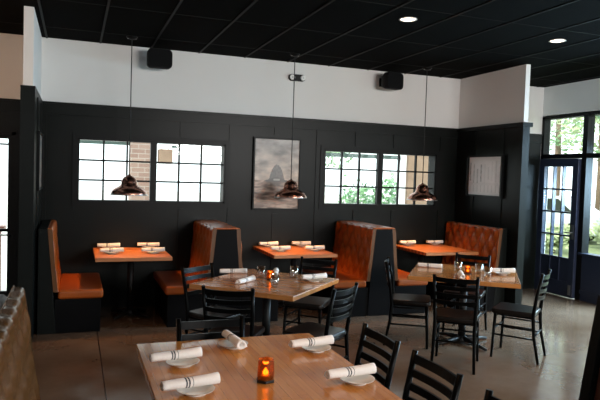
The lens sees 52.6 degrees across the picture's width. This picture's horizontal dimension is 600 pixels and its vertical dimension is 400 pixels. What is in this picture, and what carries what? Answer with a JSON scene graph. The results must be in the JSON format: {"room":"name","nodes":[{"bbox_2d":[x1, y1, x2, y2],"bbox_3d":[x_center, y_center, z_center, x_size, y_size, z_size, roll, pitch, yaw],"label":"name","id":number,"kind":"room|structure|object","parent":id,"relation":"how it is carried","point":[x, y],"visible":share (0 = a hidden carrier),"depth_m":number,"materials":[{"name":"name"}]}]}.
{"room":"restaurant","nodes":[
{"label":"restaurant","id":0,"kind":"room"},
{"bbox_2d":[18,6,42,338],"bbox_3d":[-2.920,-0.267,6.606,0.154,3.286,1.471,1,3,-20],"label":"wall","id":1,"kind":"structure","parent":0,"point":[31,103],"depth_m":5.94,"materials":[{"name":"white paint"}]},
{"bbox_2d":[36,131,43,190],"bbox_3d":[-2.843,-0.423,6.644,0.029,0.620,0.803,1,3,-20],"label":"framed picture","id":2,"kind":"object","parent":1,"relation":"attached to","point":[40,137],"visible":1,"depth_m":6.47,"materials":[{"name":"black"}]},
{"bbox_2d":[39,135,41,187],"bbox_3d":[-2.851,-0.423,6.641,0.010,0.576,0.756,1,3,-20],"label":"print","id":3,"kind":"object","parent":2,"relation":"attached to","point":[40,136],"depth_m":6.76,"materials":[{"name":"paper"}]},
{"bbox_2d":[0,33,550,252],"bbox_3d":[-1.664,-0.282,7.937,12.200,3.286,0.150,1,3,-20],"label":"wall","id":4,"kind":"structure","parent":0,"point":[72,71],"depth_m":8.06,"materials":[{"name":"white paint"}]},
{"bbox_2d":[0,126,19,296],"bbox_3d":[-3.909,0.225,7.093,1.220,2.200,0.165,1,3,-20],"label":"window","id":5,"kind":"structure","parent":4,"relation":"in","point":[12,134],"depth_m":7.21,"materials":[{"name":"black"}]},
{"bbox_2d":[72,132,230,207],"bbox_3d":[-1.889,-0.362,7.827,1.960,0.900,0.191,1,3,-20],"label":"window","id":6,"kind":"structure","parent":4,"relation":"in","point":[224,144],"depth_m":7.75,"materials":[{"name":"black"}]},
{"bbox_2d":[147,48,172,69],"bbox_3d":[-1.766,-1.746,7.571,0.300,0.235,0.315,1,3,-22],"label":"wall speaker","id":7,"kind":"object","parent":4,"relation":"attached to","point":[157,58],"visible":1,"depth_m":7.43,"materials":[{"name":"black plastic"}]},
{"bbox_2d":[0,98,542,307],"bbox_3d":[-1.735,0.102,7.825,12.000,2.525,0.050,1,3,-20],"label":"wall paneling","id":8,"kind":"structure","parent":4,"relation":"attached to","point":[80,229],"depth_m":8.11,"materials":[{"name":"black paint"}]},
{"bbox_2d":[252,137,301,209],"bbox_3d":[-0.316,-0.356,8.303,0.683,0.985,0.029,1,3,-20],"label":"framed picture","id":9,"kind":"object","parent":4,"relation":"attached to","point":[271,156],"visible":0.91,"depth_m":8.29,"materials":[{"name":"black paper"}]},
{"bbox_2d":[288,74,305,81],"bbox_3d":[-0.038,-1.681,8.347,0.240,0.090,0.069,1,3,-20],"label":"emergency light","id":10,"kind":"object","parent":4,"relation":"attached to","point":[300,78],"visible":0.97,"depth_m":8.33,"materials":[{"name":"black plastic"}]},
{"bbox_2d":[319,145,439,209],"bbox_3d":[1.162,-0.311,8.960,1.950,0.900,0.191,1,3,-20],"label":"window","id":11,"kind":"structure","parent":4,"relation":"in","point":[434,156],"depth_m":8.89,"materials":[{"name":"black"}]},
{"bbox_2d":[379,71,403,89],"bbox_3d":[1.272,-1.696,8.703,0.300,0.235,0.315,0,3,-34],"label":"wall speaker","id":12,"kind":"object","parent":4,"relation":"attached to","point":[390,80],"visible":1,"depth_m":8.57,"materials":[{"name":"black plastic"}]},
{"bbox_2d":[389,72,402,88],"bbox_3d":[1.359,-1.688,8.576,0.270,0.207,0.006,0,3,-34],"label":"grille","id":13,"kind":"object","parent":12,"relation":"attached to","point":[395,79],"depth_m":8.57,"materials":[{"name":"black"}]},
{"bbox_2d":[0,188,594,290],"bbox_3d":[-1.292,0.488,32.170,70.000,0.060,44.800,1,3,-20],"label":"ground","id":14,"kind":"structure","parent":0,"point":[83,194],"depth_m":39.78,"materials":[{"name":"white"}]},
{"bbox_2d":[0,225,5,290],"bbox_3d":[-4.850,0.849,8.206,1.550,1.000,0.250,1,3,-20],"label":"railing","id":15,"kind":"object","parent":14,"relation":"on","point":[1,226],"visible":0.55,"depth_m":8.45,"materials":[{"name":"metal"}]},
{"bbox_2d":[128,142,149,199],"bbox_3d":[-2.632,0.097,9.938,0.390,2.500,0.390,1,3,-20],"label":"brick pier","id":16,"kind":"object","parent":14,"relation":"on","point":[138,151],"visible":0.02,"depth_m":9.76,"materials":[{"name":"beige brick"}]},
{"bbox_2d":[80,140,220,149],"bbox_3d":[-2.491,-0.899,9.904,2.600,0.060,0.070,1,3,-20],"label":"beam","id":17,"kind":"structure","parent":16,"relation":"attached to","point":[81,141],"depth_m":9.73,"materials":[{"name":"grey"}]},
{"bbox_2d":[157,147,172,163],"bbox_3d":[-2.225,-0.731,10.012,0.220,0.273,0.200,1,3,-20],"label":"sign","id":18,"kind":"object","parent":17,"relation":"hanging from","point":[164,155],"visible":0.9,"depth_m":9.92,"materials":[{"name":"beige"}]},
{"bbox_2d":[324,152,352,202],"bbox_3d":[0.697,-1.708,21.551,3.076,5.352,3.235,0,3,-41],"label":"tree","id":19,"kind":"object","parent":14,"relation":"on","point":[331,158],"visible":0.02,"depth_m":21.55,"materials":[{"name":"green plant"}]},
{"bbox_2d":[337,174,382,203],"bbox_3d":[1.301,0.373,13.666,1.273,1.889,1.113,1,3,-27],"label":"shrub","id":20,"kind":"object","parent":14,"relation":"on","point":[350,192],"visible":0.12,"depth_m":13.58,"materials":[{"name":"green plant"}]},
{"bbox_2d":[372,172,396,203],"bbox_3d":[2.243,0.299,14.942,1.230,1.991,1.188,1,3,-20],"label":"shrub","id":21,"kind":"object","parent":14,"relation":"on","point":[389,182],"visible":0.13,"depth_m":14.80,"materials":[{"name":"green plant"}]},
{"bbox_2d":[398,155,406,203],"bbox_3d":[1.919,0.128,11.498,0.150,2.600,0.150,1,3,-20],"label":"downpipe","id":22,"kind":"object","parent":14,"relation":"on","point":[402,177],"visible":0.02,"depth_m":11.44,"materials":[{"name":"white paint"}]},
{"bbox_2d":[405,155,428,203],"bbox_3d":[2.171,0.124,11.783,0.500,2.600,0.410,1,3,-20],"label":"timber post","id":23,"kind":"object","parent":14,"relation":"on","point":[410,159],"visible":0.02,"depth_m":11.58,"materials":[{"name":"beige wood"}]},
{"bbox_2d":[326,152,400,159],"bbox_3d":[0.781,-0.933,11.078,2.350,0.520,0.100,1,3,-20],"label":"beam","id":24,"kind":"structure","parent":23,"relation":"attached to","point":[349,155],"depth_m":11.15,"materials":[{"name":"grey"}]},
{"bbox_2d":[550,118,598,195],"bbox_3d":[12.971,-3.382,30.574,5.775,8.728,6.333,3,3,27],"label":"tree","id":25,"kind":"object","parent":14,"relation":"on","point":[557,141],"visible":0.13,"depth_m":30.10,"materials":[{"name":"green plant"}]},
{"bbox_2d":[0,0,599,86],"bbox_3d":[0.280,-1.717,2.627,12.300,0.150,11.400,1,3,-20],"label":"ceiling","id":26,"kind":"structure","parent":0,"point":[340,16],"depth_m":6.46,"materials":[{"name":"black tile"}]},
{"bbox_2d":[110,36,146,195],"bbox_3d":[-1.986,-0.980,7.113,0.428,1.844,0.428,1,3,-20],"label":"pendant lamp","id":27,"kind":"object","parent":26,"relation":"hanging from","point":[128,187],"visible":1,"depth_m":7.06,"materials":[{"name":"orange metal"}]},
{"bbox_2d":[274,53,306,198],"bbox_3d":[-0.093,-0.948,7.816,0.428,1.844,0.428,1,3,-20],"label":"pendant lamp","id":28,"kind":"object","parent":26,"relation":"hanging from","point":[290,190],"visible":1,"depth_m":7.76,"materials":[{"name":"brown metal"}]},
{"bbox_2d":[6,0,599,86],"bbox_3d":[0.230,-1.639,2.612,12.000,0.008,10.998,1,3,-20],"label":"grid","id":29,"kind":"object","parent":26,"relation":"attached to","point":[181,1],"depth_m":6.56,"materials":[{"name":"black metal"}]},
{"bbox_2d":[399,17,416,21],"bbox_3d":[1.046,-1.748,5.878,0.176,0.010,0.176,1,3,-20],"label":"recessed light","id":30,"kind":"object","parent":26,"relation":"in","point":[403,19],"visible":1,"depth_m":5.88,"materials":[{"name":"grey"}]},
{"bbox_2d":[407,67,436,200],"bbox_3d":[1.744,-0.917,8.499,0.428,1.844,0.428,1,3,-20],"label":"pendant lamp","id":31,"kind":"object","parent":26,"relation":"hanging from","point":[422,193],"visible":1,"depth_m":8.45,"materials":[{"name":"brown metal"}]},
{"bbox_2d":[549,39,565,42],"bbox_3d":[2.785,-1.721,6.567,0.176,0.010,0.176,1,3,-20],"label":"recessed light","id":32,"kind":"object","parent":26,"relation":"in","point":[552,40],"visible":1,"depth_m":6.56,"materials":[{"name":"beige"}]},
{"bbox_2d":[32,289,595,399],"bbox_3d":[0.169,1.700,2.771,12.300,0.120,11.400,1,3,-20],"label":"floor","id":33,"kind":"structure","parent":0,"point":[104,364],"depth_m":6.01,"materials":[{"name":"concrete"}]},
{"bbox_2d":[0,285,40,399],"bbox_3d":[-0.613,1.061,1.645,0.680,1.200,2.700,1,3,-20],"label":"bench","id":34,"kind":"object","parent":33,"relation":"on","point":[18,377],"visible":1,"depth_m":2.33,"materials":[{"name":"brown leather"}]},
{"bbox_2d":[37,220,102,334],"bbox_3d":[-2.599,0.819,6.903,0.650,1.113,1.130,1,3,-20],"label":"bench","id":35,"kind":"object","parent":33,"relation":"on","point":[66,302],"visible":1,"depth_m":6.38,"materials":[{"name":"black wood"}]},
{"bbox_2d":[58,273,102,298],"bbox_3d":[-2.512,0.970,6.943,0.455,0.095,1.130,1,3,-20],"label":"seat cushion","id":36,"kind":"object","parent":35,"relation":"on","point":[71,285],"depth_m":6.60,"materials":[{"name":"orange leather"}]},
{"bbox_2d":[93,247,171,319],"bbox_3d":[-2.022,0.999,7.244,0.835,0.758,0.940,1,3,-20],"label":"table","id":37,"kind":"object","parent":33,"relation":"on","point":[130,254],"visible":0.94,"depth_m":7.15,"materials":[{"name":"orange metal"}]},
{"bbox_2d":[146,251,160,253],"bbox_3d":[-1.739,0.619,7.195,0.170,0.022,0.170,1,3,-20],"label":"plate","id":38,"kind":"object","parent":37,"relation":"on","point":[150,252],"visible":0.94,"depth_m":7.17,"materials":[{"name":"beige ceramic"}]},
{"bbox_2d":[142,247,164,250],"bbox_3d":[-1.740,0.584,7.197,0.268,0.050,0.064,1,3,-20],"label":"rolled napkin","id":39,"kind":"object","parent":38,"relation":"on","point":[154,248],"visible":1,"depth_m":7.18,"materials":[{"name":"white fabric"}]},
{"bbox_3d":[-2.180,0.612,7.031,0.170,0.023,0.170,1,3,-20],"label":"plate","id":40,"kind":"object","parent":37,"relation":"on","visible":0},
{"bbox_2d":[100,247,123,251],"bbox_3d":[-2.180,0.577,7.033,0.268,0.050,0.064,1,3,-26],"label":"rolled napkin","id":41,"kind":"object","parent":40,"relation":"on","point":[121,249],"visible":1,"depth_m":7.01,"materials":[{"name":"white fabric"}]},
{"bbox_3d":[-1.913,0.594,7.663,0.170,0.023,0.170,1,3,-20],"label":"plate","id":42,"kind":"object","parent":37,"relation":"on","visible":0},
{"bbox_2d":[137,242,159,245],"bbox_3d":[-1.913,0.559,7.665,0.268,0.050,0.064,1,3,-17],"label":"rolled napkin","id":43,"kind":"object","parent":42,"relation":"on","point":[154,243],"visible":1,"depth_m":7.64,"materials":[{"name":"white fabric"}]},
{"bbox_3d":[-2.356,0.588,7.477,0.170,0.023,0.170,1,3,-20],"label":"plate","id":44,"kind":"object","parent":37,"relation":"on","visible":0},
{"bbox_2d":[97,243,119,246],"bbox_3d":[-2.356,0.552,7.479,0.268,0.050,0.064,1,3,-23],"label":"rolled napkin","id":45,"kind":"object","parent":44,"relation":"on","point":[98,244],"visible":1,"depth_m":7.46,"materials":[{"name":"white fabric"}]},
{"bbox_2d":[176,316,243,340],"bbox_3d":[-0.472,1.151,3.445,0.430,0.884,0.498,1,3,-20],"label":"chair","id":46,"kind":"object","parent":33,"relation":"on","point":[239,322],"visible":0.34,"depth_m":3.64,"materials":[{"name":"black wood"}]},
{"bbox_2d":[180,263,246,333],"bbox_3d":[-0.791,1.052,5.542,0.498,0.884,0.430,4,3,35],"label":"chair","id":47,"kind":"object","parent":33,"relation":"on","point":[197,314],"visible":0.52,"depth_m":5.49,"materials":[{"name":"black wood"}]},
{"bbox_2d":[153,220,277,326],"bbox_3d":[-1.048,0.844,7.477,1.350,1.115,1.134,1,3,-20],"label":"bench","id":48,"kind":"object","parent":33,"relation":"on","point":[216,242],"visible":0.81,"depth_m":6.98,"materials":[{"name":"orange leather"}]},
{"bbox_2d":[153,271,201,294],"bbox_3d":[-1.473,0.987,7.329,0.455,0.095,1.130,1,3,-20],"label":"seat cushion","id":49,"kind":"object","parent":48,"relation":"on","point":[170,282],"depth_m":7.12,"materials":[{"name":"orange leather"}]},
{"bbox_2d":[201,285,264,336],"bbox_3d":[-0.530,1.091,4.831,0.430,0.884,0.498,2,2,8],"label":"chair","id":50,"kind":"object","parent":33,"relation":"on","point":[251,330],"visible":0.48,"depth_m":4.61,"materials":[{"name":"black wood"}]},
{"bbox_2d":[189,269,338,335],"bbox_3d":[-0.312,1.124,5.599,1.010,0.758,1.030,3,3,25],"label":"square table","id":51,"kind":"object","parent":33,"relation":"on","point":[291,288],"visible":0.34,"depth_m":5.43,"materials":[{"name":"brown wood"}]},
{"bbox_2d":[219,268,246,272],"bbox_3d":[-0.653,0.694,5.950,0.268,0.050,0.064,1,2,-14],"label":"rolled napkin","id":52,"kind":"object","parent":51,"relation":"on","point":[242,270],"visible":1,"depth_m":5.93,"materials":[{"name":"white fabric"}]},
{"bbox_2d":[235,275,255,283],"bbox_3d":[-0.492,0.719,5.476,0.064,0.050,0.268,3,3,26],"label":"rolled napkin","id":53,"kind":"object","parent":51,"relation":"on","point":[252,277],"visible":1,"depth_m":5.44,"materials":[{"name":"white fabric"}]},
{"bbox_2d":[266,270,273,279],"bbox_3d":[-0.275,0.700,5.649,0.076,0.085,0.076,0,3,-35],"label":"votive candle","id":54,"kind":"object","parent":51,"relation":"on","point":[269,272],"visible":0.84,"depth_m":5.62,"materials":[{"name":"orange glass"}]},
{"bbox_2d":[270,273,279,285],"bbox_3d":[-0.222,0.704,5.348,0.082,0.103,0.082,1,3,-20],"label":"glass tumbler","id":55,"kind":"object","parent":51,"relation":"on","point":[277,273],"visible":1,"depth_m":5.34,"materials":[{"name":"clear glass"}]},
{"bbox_2d":[273,268,278,275],"bbox_3d":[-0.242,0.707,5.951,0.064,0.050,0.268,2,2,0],"label":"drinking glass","id":56,"kind":"object","parent":51,"relation":"on","point":[276,270],"visible":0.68,"depth_m":5.90,"materials":[{"name":"clear glass"}]},
{"bbox_2d":[306,278,322,281],"bbox_3d":[0.129,0.744,5.651,0.170,0.022,0.170,1,3,-20],"label":"plate","id":57,"kind":"object","parent":51,"relation":"on","point":[309,280],"visible":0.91,"depth_m":5.62,"materials":[{"name":"beige ceramic"}]},
{"bbox_2d":[300,273,326,278],"bbox_3d":[0.127,0.709,5.653,0.268,0.050,0.064,0,3,-32],"label":"rolled napkin","id":58,"kind":"object","parent":57,"relation":"on","point":[319,275],"visible":1,"depth_m":5.63,"materials":[{"name":"white fabric"}]},
{"bbox_2d":[136,333,402,399],"bbox_3d":[-0.049,1.260,2.559,1.050,0.758,2.300,1,3,-20],"label":"table","id":59,"kind":"object","parent":33,"relation":"on","point":[299,372],"visible":0.82,"depth_m":3.01,"materials":[{"name":"brown wood"}]},
{"bbox_2d":[166,357,199,367],"bbox_3d":[-0.597,0.829,3.091,0.170,0.022,0.170,1,3,-20],"label":"plate","id":60,"kind":"object","parent":59,"relation":"on","point":[179,363],"visible":0.88,"depth_m":3.10,"materials":[{"name":"beige ceramic"}]},
{"bbox_2d":[149,347,201,361],"bbox_3d":[-0.636,0.791,3.111,0.268,0.050,0.064,0,3,-30],"label":"rolled napkin","id":61,"kind":"object","parent":60,"relation":"on","point":[197,351],"visible":1,"depth_m":3.09,"materials":[{"name":"white fabric"}]},
{"bbox_2d":[177,385,214,396],"bbox_3d":[-0.464,0.849,2.704,0.170,0.022,0.170,1,3,-20],"label":"plate","id":62,"kind":"object","parent":59,"relation":"on","point":[199,391],"visible":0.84,"depth_m":2.70,"materials":[{"name":"beige ceramic"}]},
{"bbox_2d":[159,372,220,390],"bbox_3d":[-0.490,0.812,2.717,0.268,0.050,0.064,0,3,-31],"label":"rolled napkin","id":63,"kind":"object","parent":62,"relation":"on","point":[211,378],"visible":1,"depth_m":2.70,"materials":[{"name":"white fabric"}]},
{"bbox_2d":[218,339,247,348],"bbox_3d":[-0.379,0.821,3.438,0.170,0.022,0.170,1,3,-20],"label":"plate","id":64,"kind":"object","parent":59,"relation":"on","point":[227,344],"visible":0.56,"depth_m":3.45,"materials":[{"name":"beige ceramic"}]},
{"bbox_2d":[222,330,246,349],"bbox_3d":[-0.374,0.786,3.439,0.064,0.050,0.268,1,3,-26],"label":"rolled napkin","id":65,"kind":"object","parent":64,"relation":"on","point":[235,340],"visible":1,"depth_m":3.37,"materials":[{"name":"white fabric"}]},
{"bbox_2d":[257,357,273,383],"bbox_3d":[-0.164,0.809,2.888,0.094,0.106,0.081,0,3,-35],"label":"votive candle","id":66,"kind":"object","parent":59,"relation":"on","point":[265,367],"visible":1,"depth_m":2.86,"materials":[{"name":"orange glass"}]},
{"bbox_2d":[302,345,330,352],"bbox_3d":[0.091,0.837,3.421,0.170,0.022,0.170,1,3,-20],"label":"plate","id":67,"kind":"object","parent":59,"relation":"on","point":[320,348],"visible":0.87,"depth_m":3.42,"materials":[{"name":"beige ceramic"}]},
{"bbox_2d":[288,335,333,347],"bbox_3d":[0.065,0.800,3.435,0.268,0.050,0.064,1,3,-28],"label":"rolled napkin","id":68,"kind":"object","parent":67,"relation":"on","point":[329,339],"visible":1,"depth_m":3.41,"materials":[{"name":"white fabric"}]},
{"bbox_2d":[340,374,374,385],"bbox_3d":[0.274,0.864,2.914,0.170,0.022,0.170,1,3,-20],"label":"plate","id":69,"kind":"object","parent":59,"relation":"on","point":[360,380],"visible":0.88,"depth_m":2.92,"materials":[{"name":"beige ceramic"}]},
{"bbox_2d":[324,363,376,378],"bbox_3d":[0.244,0.827,2.937,0.268,0.050,0.064,1,3,-28],"label":"rolled napkin","id":70,"kind":"object","parent":69,"relation":"on","point":[370,368],"visible":1,"depth_m":2.91,"materials":[{"name":"white fabric"}]},
{"bbox_2d":[253,245,337,310],"bbox_3d":[-0.094,1.031,7.960,0.840,0.758,0.940,1,3,-20],"label":"table","id":71,"kind":"object","parent":33,"relation":"on","point":[296,251],"visible":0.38,"depth_m":7.71,"materials":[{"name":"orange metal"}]},
{"bbox_3d":[0.192,0.651,7.912,0.170,0.023,0.170,1,3,-20],"label":"plate","id":72,"kind":"object","parent":71,"relation":"on","visible":0},
{"bbox_2d":[305,245,324,248],"bbox_3d":[0.191,0.616,7.914,0.268,0.050,0.064,1,3,-20],"label":"rolled napkin","id":73,"kind":"object","parent":72,"relation":"on","point":[320,246],"visible":1,"depth_m":7.89,"materials":[{"name":"white fabric"}]},
{"bbox_3d":[-0.425,0.620,8.194,0.170,0.023,0.170,1,3,-20],"label":"plate","id":74,"kind":"object","parent":71,"relation":"on","visible":0},
{"bbox_2d":[259,241,277,244],"bbox_3d":[-0.425,0.584,8.197,0.268,0.050,0.064,1,3,-23],"label":"rolled napkin","id":75,"kind":"object","parent":74,"relation":"on","point":[275,242],"visible":1,"depth_m":8.17,"materials":[{"name":"white fabric"}]},
{"bbox_3d":[-0.249,0.644,7.748,0.170,0.023,0.170,1,3,-20],"label":"plate","id":76,"kind":"object","parent":71,"relation":"on","visible":0},
{"bbox_2d":[270,246,290,249],"bbox_3d":[-0.250,0.609,7.750,0.268,0.050,0.064,1,3,-26],"label":"rolled napkin","id":77,"kind":"object","parent":76,"relation":"on","point":[271,247],"visible":1,"depth_m":7.72,"materials":[{"name":"white fabric"}]},
{"bbox_3d":[0.018,0.626,8.380,0.170,0.023,0.170,1,3,-20],"label":"plate","id":78,"kind":"object","parent":71,"relation":"on","visible":0},
{"bbox_2d":[292,241,310,244],"bbox_3d":[0.018,0.591,8.383,0.268,0.050,0.064,1,3,-17],"label":"rolled napkin","id":79,"kind":"object","parent":78,"relation":"on","point":[293,242],"visible":1,"depth_m":8.36,"materials":[{"name":"white fabric"}]},
{"bbox_2d":[282,256,337,334],"bbox_3d":[0.105,1.053,6.201,0.430,0.884,0.498,3,3,22],"label":"chair","id":80,"kind":"object","parent":33,"relation":"on","point":[316,303],"visible":0.55,"depth_m":6.21,"materials":[{"name":"black metal"}]},
{"bbox_2d":[283,282,358,361],"bbox_3d":[0.165,1.108,4.950,0.498,0.884,0.430,3,3,32],"label":"chair","id":81,"kind":"object","parent":33,"relation":"on","point":[315,329],"visible":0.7,"depth_m":4.89,"materials":[{"name":"black wood"}]},
{"bbox_2d":[302,220,427,316],"bbox_3d":[0.850,0.876,8.182,1.350,1.115,1.134,1,3,-20],"label":"bench","id":82,"kind":"object","parent":33,"relation":"on","point":[362,249],"visible":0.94,"depth_m":7.69,"materials":[{"name":"orange leather"}]},
{"bbox_2d":[302,267,365,288],"bbox_3d":[0.425,1.019,8.035,0.455,0.095,1.130,1,3,-20],"label":"seat cushion","id":83,"kind":"object","parent":82,"relation":"on","point":[347,279],"depth_m":7.69,"materials":[{"name":"orange leather"}]},
{"bbox_2d":[395,269,427,285],"bbox_3d":[1.264,1.033,8.346,0.455,0.095,1.130,1,3,-20],"label":"seat cushion","id":84,"kind":"object","parent":82,"relation":"on","point":[402,278],"depth_m":7.82,"materials":[{"name":"orange leather"}]},
{"bbox_2d":[354,323,400,389],"bbox_3d":[0.236,1.177,3.365,0.498,0.884,0.430,1,3,-20],"label":"chair","id":85,"kind":"object","parent":33,"relation":"on","point":[394,346],"visible":0.66,"depth_m":3.43,"materials":[{"name":"black metal"}]},
{"bbox_2d":[383,256,430,348],"bbox_3d":[1.133,1.076,6.452,0.498,0.884,0.430,2,2,12],"label":"chair","id":86,"kind":"object","parent":33,"relation":"on","point":[396,299],"visible":1,"depth_m":6.29,"materials":[{"name":"black metal"}]},
{"bbox_2d":[402,349,463,399],"bbox_3d":[0.431,1.205,2.841,0.498,0.884,0.430,1,3,-20],"label":"chair","id":87,"kind":"object","parent":33,"relation":"on","point":[455,380],"visible":1,"depth_m":2.96,"materials":[{"name":"black wood"}]},
{"bbox_2d":[396,244,478,301],"bbox_3d":[1.902,1.065,8.702,0.840,0.758,0.940,1,3,-20],"label":"table","id":88,"kind":"object","parent":33,"relation":"on","point":[421,250],"visible":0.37,"depth_m":8.53,"materials":[{"name":"orange wood"}]},
{"bbox_3d":[2.024,0.660,9.126,0.170,0.023,0.170,1,3,-20],"label":"plate","id":89,"kind":"object","parent":88,"relation":"on","visible":0},
{"bbox_2d":[426,240,442,242],"bbox_3d":[2.024,0.624,9.128,0.268,0.050,0.064,1,3,-17],"label":"rolled napkin","id":90,"kind":"object","parent":89,"relation":"on","point":[427,241],"visible":1,"depth_m":9.10,"materials":[{"name":"white fabric"}]},
{"bbox_3d":[1.581,0.653,8.940,0.170,0.023,0.170,1,3,-20],"label":"plate","id":91,"kind":"object","parent":88,"relation":"on","visible":0},
{"bbox_2d":[399,240,415,243],"bbox_3d":[1.580,0.618,8.942,0.268,0.050,0.064,1,3,-23],"label":"rolled napkin","id":92,"kind":"object","parent":91,"relation":"on","point":[409,241],"visible":1,"depth_m":8.92,"materials":[{"name":"white fabric"}]},
{"bbox_2d":[430,274,480,374],"bbox_3d":[1.468,1.118,5.706,0.430,0.884,0.498,3,3,20],"label":"chair","id":93,"kind":"object","parent":33,"relation":"on","point":[440,315],"visible":1,"depth_m":5.55,"materials":[{"name":"black wood"}]},
{"bbox_2d":[408,262,520,350],"bbox_3d":[1.745,1.152,6.507,1.080,0.758,1.060,3,3,17],"label":"square table","id":94,"kind":"object","parent":33,"relation":"on","point":[511,280],"visible":0.73,"depth_m":6.37,"materials":[{"name":"brown wood"}]},
{"bbox_2d":[418,263,441,267],"bbox_3d":[1.447,0.728,6.762,0.268,0.050,0.064,2,2,15],"label":"rolled napkin","id":95,"kind":"object","parent":94,"relation":"on","point":[428,265],"visible":1,"depth_m":6.74,"materials":[{"name":"white fabric"}]},
{"bbox_2d":[457,270,464,278],"bbox_3d":[1.638,0.759,6.171,0.064,0.050,0.268,2,2,10],"label":"rolled napkin","id":96,"kind":"object","parent":94,"relation":"on","point":[460,273],"visible":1,"depth_m":6.11,"materials":[{"name":"white fabric"}]},
{"bbox_2d":[464,265,470,273],"bbox_3d":[1.766,0.735,6.386,0.076,0.085,0.076,0,3,-35],"label":"votive candle","id":97,"kind":"object","parent":94,"relation":"on","point":[467,270],"visible":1,"depth_m":6.36,"materials":[{"name":"orange glass"}]},
{"bbox_2d":[494,272,509,274],"bbox_3d":[2.137,0.777,6.419,0.170,0.022,0.170,1,3,-20],"label":"plate","id":98,"kind":"object","parent":94,"relation":"on","point":[498,273],"visible":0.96,"depth_m":6.41,"materials":[{"name":"beige ceramic"}]},
{"bbox_2d":[489,268,515,272],"bbox_3d":[2.138,0.742,6.421,0.268,0.050,0.064,2,2,-2],"label":"rolled napkin","id":99,"kind":"object","parent":98,"relation":"on","point":[503,270],"visible":0.94,"depth_m":6.40,"materials":[{"name":"white fabric"}]},
{"bbox_2d":[426,221,506,311],"bbox_3d":[2.260,0.903,8.650,0.645,1.113,1.240,1,3,-20],"label":"bench","id":100,"kind":"object","parent":33,"relation":"on","point":[486,240],"visible":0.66,"depth_m":8.41,"materials":[{"name":"orange leather"}]},
{"bbox_2d":[442,252,490,331],"bbox_3d":[1.921,1.079,6.995,0.430,0.884,0.498,3,3,30],"label":"chair","id":101,"kind":"object","parent":33,"relation":"on","point":[482,292],"visible":0.56,"depth_m":7.06,"materials":[{"name":"black metal"}]},
{"bbox_2d":[484,389,500,399],"bbox_3d":[0.635,1.235,2.288,0.498,0.884,0.430,1,3,-20],"label":"chair","id":102,"kind":"object","parent":33,"relation":"on","point":[488,393],"visible":1,"depth_m":2.51,"materials":[{"name":"black metal"}]},
{"bbox_2d":[490,269,550,364],"bbox_3d":[2.212,1.127,6.072,0.498,0.884,0.430,3,3,32],"label":"chair","id":103,"kind":"object","parent":33,"relation":"on","point":[505,309],"visible":1,"depth_m":5.99,"materials":[{"name":"black metal"}]},
{"bbox_2d":[577,253,599,304],"bbox_3d":[5.986,1.402,4.430,0.170,0.710,10.100,1,3,-20],"label":"wall","id":104,"kind":"structure","parent":33,"relation":"on","point":[589,291],"depth_m":8.92,"materials":[{"name":"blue paint"}]},
{"bbox_2d":[579,295,599,399],"bbox_3d":[1.907,1.125,2.658,0.539,1.150,1.440,1,3,-20],"label":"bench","id":105,"kind":"object","parent":33,"relation":"on","point":[590,385],"visible":1,"depth_m":3.24,"materials":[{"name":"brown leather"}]},
{"bbox_2d":[454,64,532,304],"bbox_3d":[2.699,-0.172,8.682,0.160,3.286,1.494,1,3,-20],"label":"wall","id":106,"kind":"structure","parent":0,"point":[493,106],"depth_m":8.35,"materials":[{"name":"white paint"}]},
{"bbox_2d":[465,154,504,197],"bbox_3d":[2.623,-0.341,8.653,0.044,0.600,0.803,1,3,-20],"label":"framed picture","id":107,"kind":"object","parent":106,"relation":"attached to","point":[484,173],"visible":1,"depth_m":8.64,"materials":[{"name":"black"}]},
{"bbox_2d":[543,78,599,116],"bbox_3d":[5.930,-1.305,4.744,0.140,0.486,11.000,1,3,-20],"label":"wall","id":108,"kind":"structure","parent":0,"point":[582,96],"depth_m":9.29,"materials":[{"name":"white paint"}]},
{"bbox_2d":[541,110,599,299],"bbox_3d":[5.864,0.326,4.807,0.130,2.820,11.000,1,3,-20],"label":"window","id":109,"kind":"structure","parent":108,"relation":"in","point":[587,155],"depth_m":9.08,"materials":[{"name":"black"}]},
{"bbox_2d":[534,158,581,297],"bbox_3d":[3.996,0.414,9.499,0.121,2.118,0.805,1,3,-20],"label":"door","id":110,"kind":"structure","parent":109,"relation":"attached to","point":[562,278],"depth_m":9.43,"materials":[{"name":"blue paint"}]},
{"bbox_2d":[545,237,599,257],"bbox_3d":[23.599,2.152,11.479,37.700,0.075,39.000,1,3,-20],"label":"ground","id":111,"kind":"structure","parent":0,"point":[594,248],"depth_m":16.72,"materials":[{"name":"green plant"}]},
{"bbox_2d":[545,223,569,252],"bbox_3d":[6.638,0.966,15.926,1.233,0.889,1.207,1,3,-20],"label":"shrub","id":112,"kind":"object","parent":111,"relation":"on","point":[556,226],"visible":0.45,"depth_m":15.67,"materials":[{"name":"green plant"}]},
{"bbox_2d":[546,195,599,241],"bbox_3d":[7.756,0.546,19.849,4.242,1.440,1.810,4,3,42],"label":"parked car","id":113,"kind":"object","parent":111,"relation":"on","point":[594,213],"visible":0.03,"depth_m":18.57,"materials":[{"name":"white paint"}]},
{"bbox_2d":[553,115,599,210],"bbox_3d":[11.181,-2.576,22.945,4.390,7.640,4.472,3,3,20],"label":"tree","id":114,"kind":"object","parent":111,"relation":"on","point":[576,128],"visible":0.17,"depth_m":22.87,"materials":[{"name":"green plant"}]},
{"bbox_2d":[589,216,599,243],"bbox_3d":[8.780,0.933,16.989,1.398,0.974,1.432,1,3,-20],"label":"shrub","id":115,"kind":"object","parent":111,"relation":"on","point":[596,228],"visible":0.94,"depth_m":17.19,"materials":[{"name":"green plant"}]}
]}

